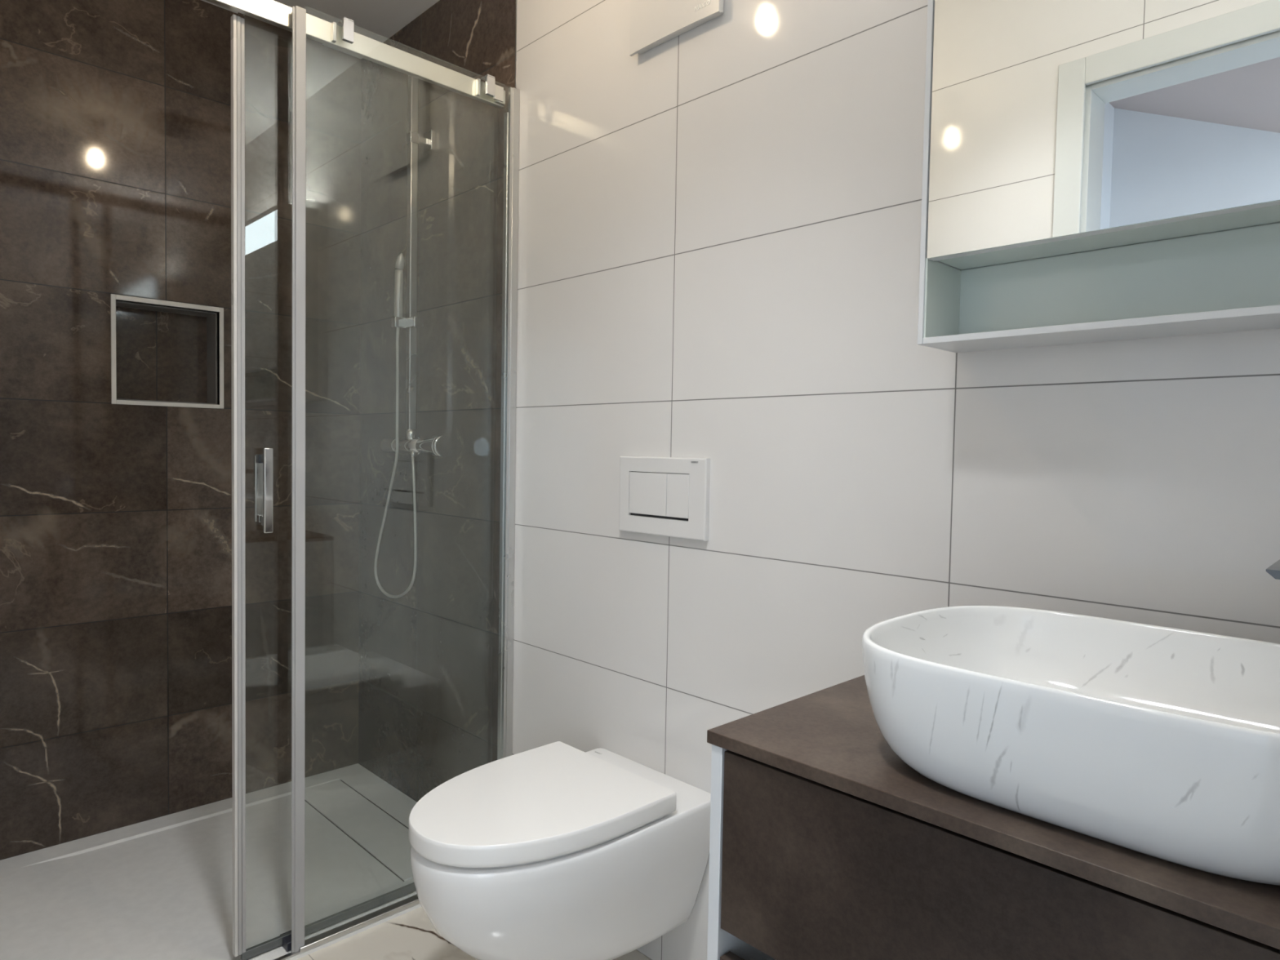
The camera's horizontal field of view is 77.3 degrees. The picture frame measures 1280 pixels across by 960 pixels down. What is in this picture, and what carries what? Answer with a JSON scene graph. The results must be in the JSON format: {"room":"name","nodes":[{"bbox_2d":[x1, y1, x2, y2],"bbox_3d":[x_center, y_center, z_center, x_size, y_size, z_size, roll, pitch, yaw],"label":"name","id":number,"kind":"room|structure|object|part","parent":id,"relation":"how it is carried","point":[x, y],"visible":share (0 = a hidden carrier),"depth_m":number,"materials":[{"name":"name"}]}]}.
{"room":"bathroom","nodes":[
{"label":"bathroom","id":0,"kind":"room"},
{"bbox_2d":[0,0,361,860],"bbox_3d":[-1.440,-0.204,2.356,1.425,2.375,0.200,-1,3,-44],"label":"wall","id":1,"kind":"structure","parent":0,"point":[116,519],"depth_m":2.29,"materials":[{"name":"brown stone"}]},
{"bbox_2d":[110,293,223,408],"bbox_3d":[-1.384,-0.363,2.333,0.286,0.300,0.109,-1,3,-44],"label":"shower niche","id":2,"kind":"object","parent":1,"relation":"attached to","point":[211,317],"visible":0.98,"depth_m":2.35,"materials":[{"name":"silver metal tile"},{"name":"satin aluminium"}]},
{"bbox_2d":[201,0,439,58],"bbox_3d":[-0.278,-1.376,1.139,1.425,0.100,3.471,-1,3,-44],"label":"ceiling","id":3,"kind":"structure","parent":0,"point":[371,18],"depth_m":2.36,"materials":[{"name":"paint"}]},
{"bbox_2d":[296,906,651,959],"bbox_3d":[-0.250,1.121,0.339,2.570,0.080,4.851,-1,3,-44],"label":"floor","id":4,"kind":"structure","parent":0,"point":[410,935],"depth_m":1.76,"materials":[{"name":"beige tile"}]},
{"bbox_2d":[0,763,421,959],"bbox_3d":[-1.074,1.000,2.005,1.184,0.008,0.907,-1,3,-44],"label":"shower tray","id":5,"kind":"object","parent":4,"relation":"on","point":[159,888],"visible":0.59,"depth_m":2.01,"materials":[{"name":"white ceramic"}]},
{"bbox_2d":[205,0,519,959],"bbox_3d":[-0.771,0.015,1.673,1.184,1.994,0.091,-1,3,-44],"label":"shower enclosure","id":6,"kind":"object","parent":5,"relation":"on","point":[295,20],"visible":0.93,"depth_m":1.69,"materials":[{"name":"clear glass"}]},
{"bbox_3d":[-0.801,0.018,1.689,0.018,0.140,0.027,-1,3,-44],"label":"handle","id":7,"kind":"part","parent":6,"relation":"part of","materials":[{"name":"silver metal"}]},
{"bbox_3d":[-0.775,0.021,1.662,0.018,0.176,0.027,-1,3,-44],"label":"handle","id":8,"kind":"part","parent":6,"relation":"part of","materials":[{"name":"silver metal"}]},
{"bbox_3d":[-0.759,-0.952,1.621,1.154,0.043,0.016,-1,3,-44],"label":"rail","id":9,"kind":"part","parent":6,"relation":"part of","materials":[{"name":"metal"}]},
{"bbox_3d":[-0.526,0.012,1.867,0.507,1.988,0.008,-1,3,-44],"label":"fixed panel","id":10,"kind":"part","parent":6,"relation":"part of","materials":[{"name":"clear glass"}]},
{"bbox_3d":[-0.596,0.009,1.862,0.610,1.955,0.008,-1,3,-44],"label":"sliding door","id":11,"kind":"part","parent":6,"relation":"part of","materials":[{"name":"clear glass"}]},
{"bbox_3d":[-0.351,-0.956,1.989,0.043,0.037,0.026,-1,3,-44],"label":"rail","id":12,"kind":"part","parent":6,"relation":"part of","materials":[{"name":"metal"}]},
{"bbox_2d":[358,0,1279,959],"bbox_3d":[0.140,-0.150,1.669,0.120,2.375,3.391,-1,3,-44],"label":"wall","id":13,"kind":"structure","parent":0,"point":[719,221],"depth_m":1.58,"materials":[{"name":"white tile"}]},
{"bbox_2d":[237,4,453,457],"bbox_3d":[-0.789,-0.630,2.154,0.527,1.136,0.332,-1,3,-44],"label":"shower column","id":14,"kind":"structure","parent":13,"relation":"attached to","point":[442,446],"depth_m":2.29,"materials":[{"name":"metal"}]},
{"bbox_3d":[-0.744,-0.104,2.410,0.048,0.048,0.070,-1,3,-44],"label":"flow knob","id":15,"kind":"part","parent":14,"relation":"part of","materials":[{"name":"silver metal"}]},
{"bbox_2d":[373,253,417,598],"bbox_3d":[-0.716,-0.151,2.336,0.253,1.001,0.034,3,3,41],"label":"shower","id":16,"kind":"object","parent":14,"relation":"attached to","point":[398,282],"visible":0.99,"depth_m":2.30,"materials":[{"name":"silver metal"}]},
{"bbox_3d":[-0.694,-0.522,2.300,0.023,0.160,0.026,-1,3,-44],"label":"handle","id":17,"kind":"part","parent":16,"relation":"part of","materials":[{"name":"silver metal"}]},
{"bbox_2d":[405,429,416,457],"bbox_3d":[-0.659,-0.106,2.319,0.030,0.081,0.059,-1,3,-36],"label":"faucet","id":18,"kind":"object","parent":14,"relation":"attached to","point":[411,434],"depth_m":2.31,"materials":[{"name":"silver metal"}]},
{"bbox_3d":[-0.584,-0.095,2.245,0.058,0.058,0.110,-1,3,-44],"label":"temperature knob","id":19,"kind":"part","parent":14,"relation":"part of","materials":[{"name":"silver metal"}]},
{"bbox_2d":[515,0,517,88],"bbox_3d":[-0.329,-0.174,2.065,0.004,2.375,0.004,-1,3,-44],"label":"trim","id":20,"kind":"structure","parent":13,"relation":"attached to","point":[516,0],"depth_m":2.03,"materials":[{"name":"metal"}]},
{"bbox_2d":[408,741,711,959],"bbox_3d":[-0.169,0.744,1.520,0.556,0.332,0.359,-1,3,-44],"label":"toilet","id":21,"kind":"object","parent":13,"relation":"attached to","point":[556,851],"visible":0.99,"depth_m":1.40,"materials":[{"name":"white ceramic"}]},
{"bbox_3d":[-0.209,0.598,1.472,0.435,0.037,0.354,-1,3,-44],"label":"lid","id":22,"kind":"part","parent":21,"relation":"part of","materials":[{"name":"white plastic"}]},
{"bbox_3d":[-0.209,0.620,1.473,0.405,0.007,0.332,-1,3,-44],"label":"seat","id":23,"kind":"part","parent":21,"relation":"part of","materials":[{"name":"white plastic"}]},
{"bbox_2d":[618,456,710,541],"bbox_3d":[0.046,0.034,1.674,0.013,0.164,0.251,-1,3,-44],"label":"flush plate","id":24,"kind":"object","parent":13,"relation":"attached to","point":[664,496],"visible":1,"depth_m":1.66,"materials":[{"name":"white plastic"}]},
{"bbox_2d":[629,0,723,56],"bbox_3d":[0.074,-1.022,1.616,0.024,0.250,0.247,-1,3,-44],"label":"fan","id":25,"kind":"object","parent":13,"relation":"attached to","point":[653,23],"visible":1,"depth_m":1.63,"materials":[{"name":"white plastic"}]},
{"bbox_2d":[706,744,1279,959],"bbox_3d":[0.532,0.568,0.837,0.498,0.496,0.788,-1,3,-44],"label":"vanity cabinet","id":26,"kind":"object","parent":13,"relation":"attached to","point":[801,868],"visible":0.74,"depth_m":0.78,"materials":[{"name":"wood"}]},
{"bbox_3d":[0.359,0.693,0.675,0.018,0.245,0.751,-1,3,-44],"label":"drawer","id":27,"kind":"part","parent":26,"relation":"part of","materials":[{"name":"wood"}]},
{"bbox_3d":[0.263,0.553,1.113,0.498,0.496,0.016,-1,3,-44],"label":"panel","id":28,"kind":"part","parent":26,"relation":"part of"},
{"bbox_2d":[706,675,1279,949],"bbox_3d":[0.536,0.313,0.827,0.500,0.015,0.800,-1,3,-44],"label":"countertop","id":29,"kind":"structure","parent":26,"relation":"on","point":[832,736],"depth_m":0.75,"materials":[{"name":"wood"}]},
{"bbox_2d":[862,605,1279,885],"bbox_3d":[0.489,0.240,0.812,0.378,0.129,0.489,-1,3,-44],"label":"basin","id":30,"kind":"object","parent":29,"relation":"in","point":[1161,742],"visible":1,"depth_m":0.73,"materials":[{"name":"white ceramic"}]},
{"bbox_2d":[917,0,1279,352],"bbox_3d":[0.688,-0.532,0.920,0.127,0.704,0.700,-1,3,-44],"label":"upper cabinet","id":31,"kind":"object","parent":13,"relation":"attached to","point":[1094,171],"visible":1,"depth_m":1.00,"materials":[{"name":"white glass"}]},
{"bbox_3d":[0.653,-0.587,0.883,0.018,0.578,0.676,-1,3,-44],"label":"mirror door","id":32,"kind":"part","parent":31,"relation":"part of","materials":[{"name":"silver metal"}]},
{"bbox_2d":[937,204,1279,271],"bbox_3d":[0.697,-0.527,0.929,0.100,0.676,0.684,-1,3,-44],"label":"shelf","id":33,"kind":"object","parent":31,"relation":"attached to","point":[1247,239],"depth_m":1.01,"materials":[{"name":"white glass"}]},
{"bbox_2d":[1266,559,1279,579],"bbox_3d":[0.709,0.180,0.854,0.186,0.254,0.052,-1,3,-44],"label":"tap","id":34,"kind":"object","parent":13,"relation":"attached to","point":[1273,570],"visible":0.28,"depth_m":0.80,"materials":[{"name":"silver metal"}]}
]}

